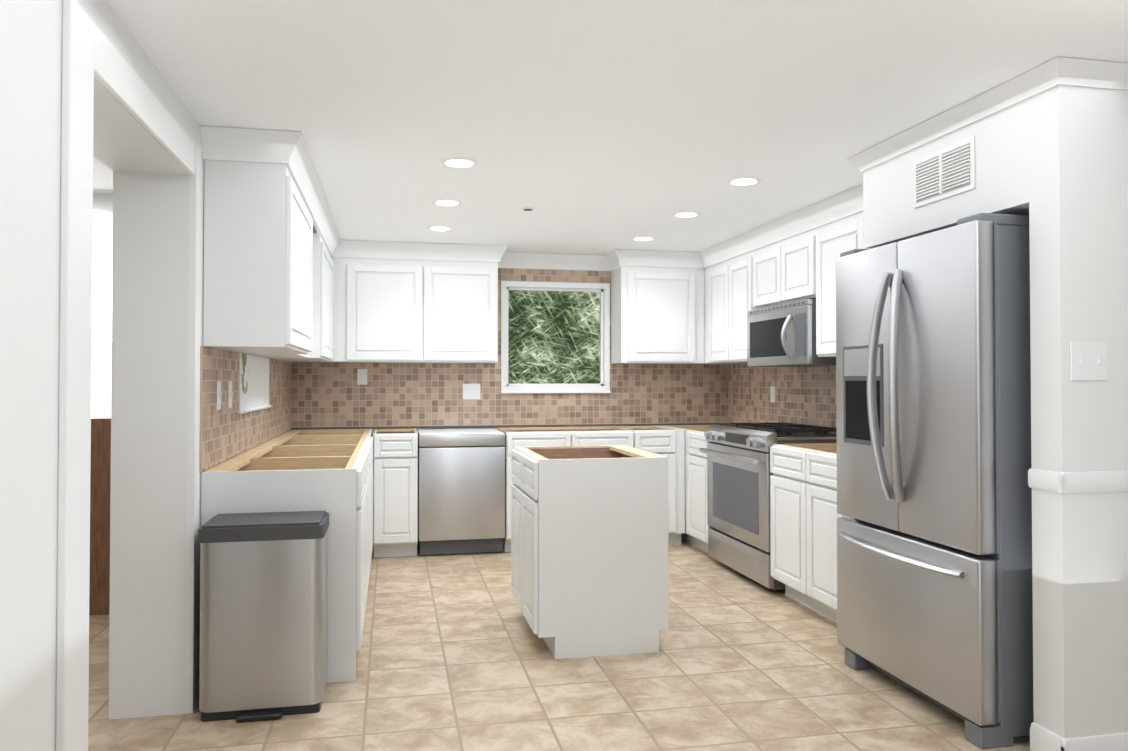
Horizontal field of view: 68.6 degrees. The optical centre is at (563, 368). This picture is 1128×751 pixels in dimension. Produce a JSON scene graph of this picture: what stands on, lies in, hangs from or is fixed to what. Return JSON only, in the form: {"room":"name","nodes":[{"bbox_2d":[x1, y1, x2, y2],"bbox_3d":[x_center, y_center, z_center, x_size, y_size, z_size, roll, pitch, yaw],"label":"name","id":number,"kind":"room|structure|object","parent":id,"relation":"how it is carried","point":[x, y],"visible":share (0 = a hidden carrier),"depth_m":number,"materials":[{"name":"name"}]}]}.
{"room":"kitchen","nodes":[
{"label":"kitchen","id":0,"kind":"room"},
{"bbox_2d":[93,193,112,213],"bbox_3d":[-3.649,0.177,4.300,3.355,2.270,0.120,0,-1,-12],"label":"wall","id":1,"kind":"structure","parent":0,"point":[102,201],"depth_m":4.49,"materials":[{"name":"white paint"}]},
{"bbox_2d":[89,210,112,615],"bbox_3d":[-2.536,0.232,4.436,0.930,2.165,0.063,0,-1,-12],"label":"wall","id":2,"kind":"structure","parent":1,"relation":"attached to","point":[100,468],"depth_m":4.42,"materials":[{"name":"white paint"}]},
{"bbox_2d":[0,0,290,750],"bbox_3d":[-1.313,0.143,1.983,0.275,2.270,8.930,0,-1,-12],"label":"wall","id":3,"kind":"structure","parent":0,"point":[148,486],"depth_m":2.97,"materials":[{"name":"white paint"}]},
{"bbox_2d":[55,0,200,750],"bbox_3d":[-1.289,0.211,2.554,0.025,2.150,1.320,0,-1,-12],"label":"door frame","id":4,"kind":"structure","parent":3,"relation":"attached to","point":[90,52],"depth_m":2.00,"materials":[{"name":"white wood"}]},
{"bbox_2d":[216,381,220,409],"bbox_3d":[-1.504,0.117,3.614,0.014,0.125,0.075,0,-1,-12],"label":"switch plate","id":5,"kind":"object","parent":3,"relation":"attached to","point":[218,395],"visible":0.98,"depth_m":3.60,"materials":[{"name":"white plastic"}]},
{"bbox_2d":[228,381,232,407],"bbox_3d":[-1.557,0.121,3.868,0.014,0.125,0.075,0,-1,-12],"label":"switch plate","id":6,"kind":"object","parent":3,"relation":"attached to","point":[230,393],"visible":1,"depth_m":3.86,"materials":[{"name":"white plastic"}]},
{"bbox_2d":[238,353,270,413],"bbox_3d":[-1.707,0.081,4.594,0.016,0.302,1.040,0,-1,-12],"label":"window","id":7,"kind":"structure","parent":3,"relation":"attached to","point":[253,383],"depth_m":4.50,"materials":[{"name":"white"}]},
{"bbox_2d":[203,160,314,355],"bbox_3d":[-1.401,-0.466,3.884,0.337,0.765,0.990,0,-1,-12],"label":"upper cabinet","id":8,"kind":"object","parent":3,"relation":"attached to","point":[268,277],"depth_m":3.41,"materials":[{"name":"white wood"}]},
{"bbox_2d":[200,126,283,163],"bbox_3d":[-1.315,-0.911,3.373,0.300,0.118,0.078,0,-1,-12],"label":"crown molding","id":9,"kind":"structure","parent":8,"relation":"attached to","point":[218,143],"depth_m":3.36,"materials":[{"name":"white wood"}]},
{"bbox_2d":[259,356,310,359],"bbox_3d":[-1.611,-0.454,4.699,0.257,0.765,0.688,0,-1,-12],"label":"under-cabinet light","id":10,"kind":"object","parent":8,"relation":"attached to","point":[271,357],"depth_m":4.98,"materials":[{"name":"white plastic"}]},
{"bbox_2d":[281,233,333,362],"bbox_3d":[-1.738,-0.442,5.504,0.337,0.765,0.939,0,-1,-12],"label":"upper cabinet","id":11,"kind":"object","parent":3,"relation":"attached to","point":[324,265],"depth_m":5.18,"materials":[{"name":"white wood"}]},
{"bbox_2d":[276,130,343,257],"bbox_3d":[-1.391,-0.891,4.711,0.078,0.118,2.728,0,-1,-12],"label":"crown molding","id":12,"kind":"structure","parent":11,"relation":"attached to","point":[289,149],"depth_m":4.00,"materials":[{"name":"white wood"}]},
{"bbox_2d":[291,362,661,460],"bbox_3d":[-0.461,0.213,6.660,3.960,2.270,0.120,0,-1,-12],"label":"wall","id":13,"kind":"structure","parent":0,"point":[425,428],"depth_m":6.46,"materials":[{"name":"white paint"}]},
{"bbox_2d":[331,257,434,362],"bbox_3d":[-1.372,-0.431,6.243,0.717,0.765,0.337,0,-1,-12],"label":"upper cabinet","id":14,"kind":"object","parent":13,"relation":"attached to","point":[407,311],"depth_m":6.08,"materials":[{"name":"white wood"}]},
{"bbox_2d":[435,260,497,362],"bbox_3d":[-0.835,-0.429,6.354,0.620,0.765,0.337,0,-1,-12],"label":"upper cabinet","id":15,"kind":"object","parent":13,"relation":"attached to","point":[466,292],"depth_m":6.21,"materials":[{"name":"white wood"}]},
{"bbox_2d":[344,240,511,265],"bbox_3d":[-1.025,-0.869,6.141,1.218,0.118,0.078,0,-1,-12],"label":"crown molding","id":16,"kind":"structure","parent":15,"relation":"attached to","point":[352,248],"depth_m":6.13,"materials":[{"name":"white wood"}]},
{"bbox_2d":[290,268,725,429],"bbox_3d":[-0.350,-0.228,6.622,3.518,1.388,0.011,0,-1,-12],"label":"backsplash","id":17,"kind":"structure","parent":13,"relation":"attached to","point":[387,396],"depth_m":6.57,"materials":[{"name":"tile"}]},
{"bbox_2d":[357,369,366,384],"bbox_3d":[-1.551,0.063,6.359,0.075,0.120,0.008,0,-1,-12],"label":"outlet","id":18,"kind":"object","parent":17,"relation":"attached to","point":[361,376],"visible":1,"depth_m":6.36,"materials":[{"name":"white plastic"}]},
{"bbox_2d":[463,384,479,398],"bbox_3d":[-0.730,0.180,6.528,0.140,0.125,0.008,0,-1,-12],"label":"outlet","id":19,"kind":"object","parent":17,"relation":"attached to","point":[471,391],"visible":1,"depth_m":6.53,"materials":[{"name":"white plastic"}]},
{"bbox_2d":[500,281,610,392],"bbox_3d":[-0.073,-0.249,6.714,0.900,0.895,0.125,0,-1,-12],"label":"window","id":20,"kind":"structure","parent":13,"relation":"in","point":[603,289],"depth_m":6.69,"materials":[{"name":"white wood"}]},
{"bbox_2d":[611,266,703,363],"bbox_3d":[0.755,-0.424,6.685,0.687,0.765,0.337,0,-1,-12],"label":"upper cabinet","id":21,"kind":"object","parent":13,"relation":"attached to","point":[657,313],"depth_m":6.53,"materials":[{"name":"white wood"}]},
{"bbox_2d":[498,252,611,270],"bbox_3d":[-0.085,-0.862,6.663,0.990,0.118,0.078,0,-1,-12],"label":"crown molding","id":22,"kind":"structure","parent":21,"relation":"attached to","point":[519,260],"depth_m":6.66,"materials":[{"name":"white wood"}]},
{"bbox_2d":[608,249,699,269],"bbox_3d":[0.720,-0.864,6.504,0.678,0.118,0.078,0,-1,-12],"label":"crown molding","id":23,"kind":"structure","parent":21,"relation":"attached to","point":[617,258],"depth_m":6.50,"materials":[{"name":"white wood"}]},
{"bbox_2d":[700,184,862,267],"bbox_3d":[1.384,-0.883,5.227,0.078,0.118,2.850,0,-1,-12],"label":"crown molding","id":24,"kind":"structure","parent":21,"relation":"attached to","point":[849,202],"depth_m":5.12,"materials":[{"name":"white wood"}]},
{"bbox_2d":[88,539,1029,750],"bbox_3d":[0.426,1.316,2.874,11.000,0.050,10.000,0,-1,-12],"label":"floor","id":25,"kind":"structure","parent":0,"point":[454,654],"depth_m":3.36,"materials":[{"name":"tile"}]},
{"bbox_2d":[198,511,328,721],"bbox_3d":[-1.154,0.939,3.206,0.446,0.714,0.353,0,-1,-12],"label":"trash can","id":26,"kind":"object","parent":25,"relation":"on","point":[263,615],"visible":1,"depth_m":3.07,"materials":[{"name":"grey metal"}]},
{"bbox_2d":[201,453,368,682],"bbox_3d":[-1.224,0.864,3.722,0.628,0.880,0.677,0,-1,-12],"label":"base cabinet","id":27,"kind":"object","parent":25,"relation":"on","point":[330,471],"depth_m":3.44,"materials":[{"name":"white wood"}]},
{"bbox_2d":[243,441,372,574],"bbox_3d":[-1.358,0.873,4.368,0.628,0.880,0.878,0,-1,-12],"label":"base cabinet","id":28,"kind":"object","parent":25,"relation":"on","point":[268,446],"depth_m":4.77,"materials":[{"name":"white wood"}]},
{"bbox_2d":[268,433,372,440],"bbox_3d":[-1.523,0.885,5.160,0.628,0.880,0.977,0,-1,-12],"label":"base cabinet","id":29,"kind":"object","parent":25,"relation":"on","point":[285,436],"depth_m":5.61,"materials":[{"name":"brown wood"}]},
{"bbox_2d":[285,429,372,432],"bbox_3d":[-1.685,0.897,5.938,0.628,0.880,0.766,0,-1,-12],"label":"base cabinet","id":30,"kind":"object","parent":25,"relation":"on","point":[314,430],"depth_m":6.29,"materials":[{"name":"brown wood"}]},
{"bbox_2d":[373,428,417,557],"bbox_3d":[-1.243,0.899,6.102,0.305,0.880,0.628,0,-1,-12],"label":"base cabinet","id":31,"kind":"object","parent":25,"relation":"on","point":[395,497],"depth_m":5.80,"materials":[{"name":"white wood"}]},
{"bbox_2d":[417,428,504,555],"bbox_3d":[-0.784,0.904,6.191,0.614,0.874,0.605,0,-1,-12],"label":"dishwasher","id":32,"kind":"object","parent":25,"relation":"on","point":[461,491],"visible":1,"depth_m":5.90,"materials":[{"name":"grey metal"}]},
{"bbox_2d":[496,427,516,551],"bbox_3d":[-0.785,0.901,6.197,0.748,0.880,0.628,0,-1,-12],"label":"base cabinet","id":33,"kind":"object","parent":25,"relation":"on","point":[510,434],"depth_m":5.97,"materials":[{"name":"white wood"}]},
{"bbox_2d":[513,426,644,450],"bbox_3d":[0.022,0.903,6.365,1.019,0.880,0.628,0,-1,-12],"label":"base cabinet","id":34,"kind":"object","parent":25,"relation":"on","point":[631,436],"depth_m":6.11,"materials":[{"name":"white wood"}]},
{"bbox_2d":[511,445,667,658],"bbox_3d":[0.100,0.862,4.126,0.629,0.895,0.738,0,-1,-12],"label":"base cabinet","id":35,"kind":"object","parent":25,"relation":"on","point":[589,551],"visible":1,"depth_m":3.77,"materials":[{"name":"white wood"}]},
{"bbox_2d":[641,426,684,544],"bbox_3d":[0.626,0.905,6.491,0.461,0.880,0.628,0,-1,-12],"label":"base cabinet","id":36,"kind":"object","parent":25,"relation":"on","point":[669,442],"depth_m":6.22,"materials":[{"name":"white wood"}]},
{"bbox_2d":[662,425,731,548],"bbox_3d":[1.187,0.903,6.355,0.608,0.880,1.122,0,-1,-12],"label":"base cabinet","id":37,"kind":"object","parent":25,"relation":"on","point":[693,433],"depth_m":6.07,"materials":[{"name":"white wood"}]},
{"bbox_2d":[702,433,710,552],"bbox_3d":[1.398,0.888,5.341,0.608,0.880,1.068,0,-1,-12],"label":"base cabinet","id":38,"kind":"object","parent":25,"relation":"on","point":[705,527],"depth_m":5.82,"materials":[{"name":"white wood"}]},
{"bbox_2d":[699,422,836,589],"bbox_3d":[1.347,0.834,5.331,0.677,0.928,0.934,0,-1,-12],"label":"range","id":39,"kind":"object","parent":25,"relation":"on","point":[739,474],"visible":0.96,"depth_m":5.15,"materials":[{"name":"grey metal"}]},
{"bbox_2d":[770,443,847,622],"bbox_3d":[1.605,0.873,4.347,0.608,0.880,1.080,0,-1,-12],"label":"base cabinet","id":40,"kind":"object","parent":25,"relation":"on","point":[804,515],"depth_m":4.42,"materials":[{"name":"white wood"}]},
{"bbox_2d":[836,213,1033,748],"bbox_3d":[1.661,0.385,3.330,0.881,1.825,0.918,0,-1,-12],"label":"refrigerator","id":41,"kind":"object","parent":25,"relation":"on","point":[934,492],"visible":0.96,"depth_m":2.99,"materials":[{"name":"grey metal"}]},
{"bbox_2d":[93,0,1127,254],"bbox_3d":[0.426,-0.999,2.909,11.000,0.040,10.000,0,-1,-12],"label":"ceiling","id":42,"kind":"structure","parent":0,"point":[593,126],"depth_m":2.93,"materials":[{"name":"white paint"}]},
{"bbox_2d":[427,226,452,230],"bbox_3d":[-0.826,-0.935,5.518,0.176,0.005,0.176,0,-1,-12],"label":"recessed light","id":43,"kind":"object","parent":42,"relation":"in","point":[440,228],"visible":1,"depth_m":5.50,"materials":[{"name":"white"}]},
{"bbox_2d":[432,199,462,205],"bbox_3d":[-0.667,-0.947,4.724,0.176,0.005,0.176,0,-1,-12],"label":"recessed light","id":44,"kind":"object","parent":42,"relation":"in","point":[448,202],"visible":1,"depth_m":4.70,"materials":[{"name":"white"}]},
{"bbox_2d":[441,158,477,166],"bbox_3d":[-0.488,-0.960,3.862,0.176,0.005,0.176,0,-1,-12],"label":"recessed light","id":45,"kind":"object","parent":42,"relation":"in","point":[459,162],"visible":1,"depth_m":3.84,"materials":[{"name":"white"}]},
{"bbox_2d":[521,207,534,210],"bbox_3d":[-0.213,-0.943,4.900,0.080,0.009,0.080,0,-1,-12],"label":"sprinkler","id":46,"kind":"object","parent":42,"relation":"in","point":[528,209],"visible":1,"depth_m":4.88,"materials":[{"name":"white metal"}]},
{"bbox_2d":[631,236,654,240],"bbox_3d":[0.566,-0.929,5.915,0.176,0.005,0.176,0,-1,-12],"label":"recessed light","id":47,"kind":"object","parent":42,"relation":"in","point":[642,238],"visible":0.98,"depth_m":5.89,"materials":[{"name":"white"}]},
{"bbox_2d":[672,211,700,216],"bbox_3d":[0.748,-0.942,5.059,0.176,0.005,0.176,0,-1,-12],"label":"recessed light","id":48,"kind":"object","parent":42,"relation":"in","point":[686,214],"visible":1,"depth_m":5.04,"materials":[{"name":"white"}]},
{"bbox_2d":[727,177,761,184],"bbox_3d":[0.919,-0.955,4.221,0.176,0.005,0.176,0,-1,-12],"label":"recessed light","id":49,"kind":"object","parent":42,"relation":"in","point":[744,181],"visible":1,"depth_m":4.21,"materials":[{"name":"white"}]},
{"bbox_2d":[863,85,1127,738],"bbox_3d":[1.863,0.162,3.277,0.790,2.270,1.128,0,-1,-12],"label":"wall","id":50,"kind":"structure","parent":0,"point":[1052,163],"depth_m":2.68,"materials":[{"name":"white paint"}]},
{"bbox_2d":[853,211,863,248],"bbox_3d":[1.789,-0.462,4.152,0.337,0.765,0.588,0,-1,-12],"label":"upper cabinet","id":51,"kind":"object","parent":50,"relation":"attached to","point":[857,218],"depth_m":4.42,"materials":[{"name":"white wood"}]},
{"bbox_2d":[914,136,974,207],"bbox_3d":[1.468,-0.756,3.214,0.013,0.195,0.360,0,-1,-12],"label":"air vent","id":52,"kind":"object","parent":50,"relation":"in","point":[946,172],"visible":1,"depth_m":3.19,"materials":[{"name":"white metal"}]},
{"bbox_2d":[847,57,1082,171],"bbox_3d":[1.456,-0.938,3.209,0.060,0.068,1.228,0,-1,-12],"label":"crown molding","id":53,"kind":"structure","parent":50,"relation":"attached to","point":[1054,72],"depth_m":2.98,"materials":[{"name":"white wood"}]},
{"bbox_2d":[1028,468,1127,493],"bbox_3d":[1.949,0.366,2.775,0.784,0.067,0.144,0,-1,-12],"label":"trim","id":54,"kind":"structure","parent":50,"relation":"attached to","point":[1081,482],"depth_m":2.66,"materials":[{"name":"white wood"}]},
{"bbox_2d":[1030,722,1127,750],"bbox_3d":[1.949,1.234,2.761,0.785,0.112,0.145,0,-1,-12],"label":"baseboard","id":55,"kind":"structure","parent":50,"relation":"attached to","point":[1042,738],"depth_m":2.65,"materials":[{"name":"white wood"}]},
{"bbox_2d":[1070,342,1106,380],"bbox_3d":[1.690,-0.024,2.660,0.140,0.125,0.014,0,-1,-12],"label":"light switch","id":56,"kind":"object","parent":50,"relation":"attached to","point":[1088,361],"visible":1,"depth_m":2.66,"materials":[{"name":"white plastic"}]},
{"bbox_2d":[1079,59,1127,90],"bbox_3d":[1.977,-0.945,2.720,0.760,0.068,0.060,0,-1,-12],"label":"crown molding","id":57,"kind":"structure","parent":50,"relation":"attached to","point":[1096,74],"depth_m":2.66,"materials":[{"name":"white wood"}]},
{"bbox_3d":[1.856,0.187,4.951,0.120,2.270,4.410,0,-1,-12],"label":"wall","id":58,"kind":"structure","parent":0,"visible":0},
{"bbox_2d":[749,244,772,310],"bbox_3d":[1.510,-0.620,5.494,0.337,0.409,0.489,0,-1,-12],"label":"upper cabinet","id":59,"kind":"object","parent":58,"relation":"attached to","point":[760,260],"depth_m":5.57,"materials":[{"name":"white wood"}]},
{"bbox_2d":[726,363,835,432],"bbox_3d":[1.690,0.193,5.428,0.010,0.503,3.147,0,-1,-12],"label":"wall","id":60,"kind":"structure","parent":58,"relation":"attached to","point":[805,395],"depth_m":5.96,"materials":[{"name":"tile"}]},
{"bbox_2d":[701,268,712,363],"bbox_3d":[1.256,-0.424,6.707,0.337,0.765,0.502,0,-1,-12],"label":"upper cabinet","id":61,"kind":"object","parent":60,"relation":"attached to","point":[704,268],"depth_m":6.61,"materials":[{"name":"white wood"}]},
{"bbox_2d":[705,263,741,363],"bbox_3d":[1.342,-0.430,6.294,0.337,0.765,0.450,0,-1,-12],"label":"upper cabinet","id":62,"kind":"object","parent":60,"relation":"attached to","point":[712,273],"depth_m":6.40,"materials":[{"name":"white wood"}]},
{"bbox_2d":[721,252,748,362],"bbox_3d":[1.412,-0.435,5.962,0.337,0.765,0.469,0,-1,-12],"label":"upper cabinet","id":63,"kind":"object","parent":60,"relation":"attached to","point":[734,271],"depth_m":5.99,"materials":[{"name":"white wood"}]},
{"bbox_2d":[770,386,774,402],"bbox_3d":[1.540,0.189,6.106,0.008,0.120,0.075,0,-1,-12],"label":"electrical outlet plate","id":64,"kind":"object","parent":60,"relation":"attached to","point":[772,393],"visible":1,"depth_m":6.10,"materials":[{"name":"white plastic"}]},
{"bbox_2d":[809,215,852,356],"bbox_3d":[1.694,-0.455,4.606,0.337,0.765,0.580,0,-1,-12],"label":"upper cabinet","id":65,"kind":"object","parent":60,"relation":"attached to","point":[826,242],"depth_m":4.72,"materials":[{"name":"white wood"}]},
{"bbox_2d":[773,231,808,305],"bbox_3d":[1.585,-0.625,5.132,0.337,0.409,0.490,0,-1,-12],"label":"upper cabinet","id":66,"kind":"object","parent":58,"relation":"attached to","point":[800,267],"depth_m":5.15,"materials":[{"name":"white wood"}]},
{"bbox_2d":[747,299,835,366],"bbox_3d":[1.489,-0.210,5.295,0.436,0.385,0.850,0,-1,-12],"label":"microwave","id":67,"kind":"object","parent":66,"relation":"attached to","point":[782,335],"visible":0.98,"depth_m":5.13,"materials":[{"name":"grey metal"}]},
{"label":"outside","id":68,"kind":"structure","parent":0,"visible":0},
{"bbox_2d":[508,290,599,383],"bbox_3d":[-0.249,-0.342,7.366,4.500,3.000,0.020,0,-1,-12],"label":"foliage","id":69,"kind":"object","parent":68,"point":[553,337],"depth_m":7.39,"materials":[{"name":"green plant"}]}
]}

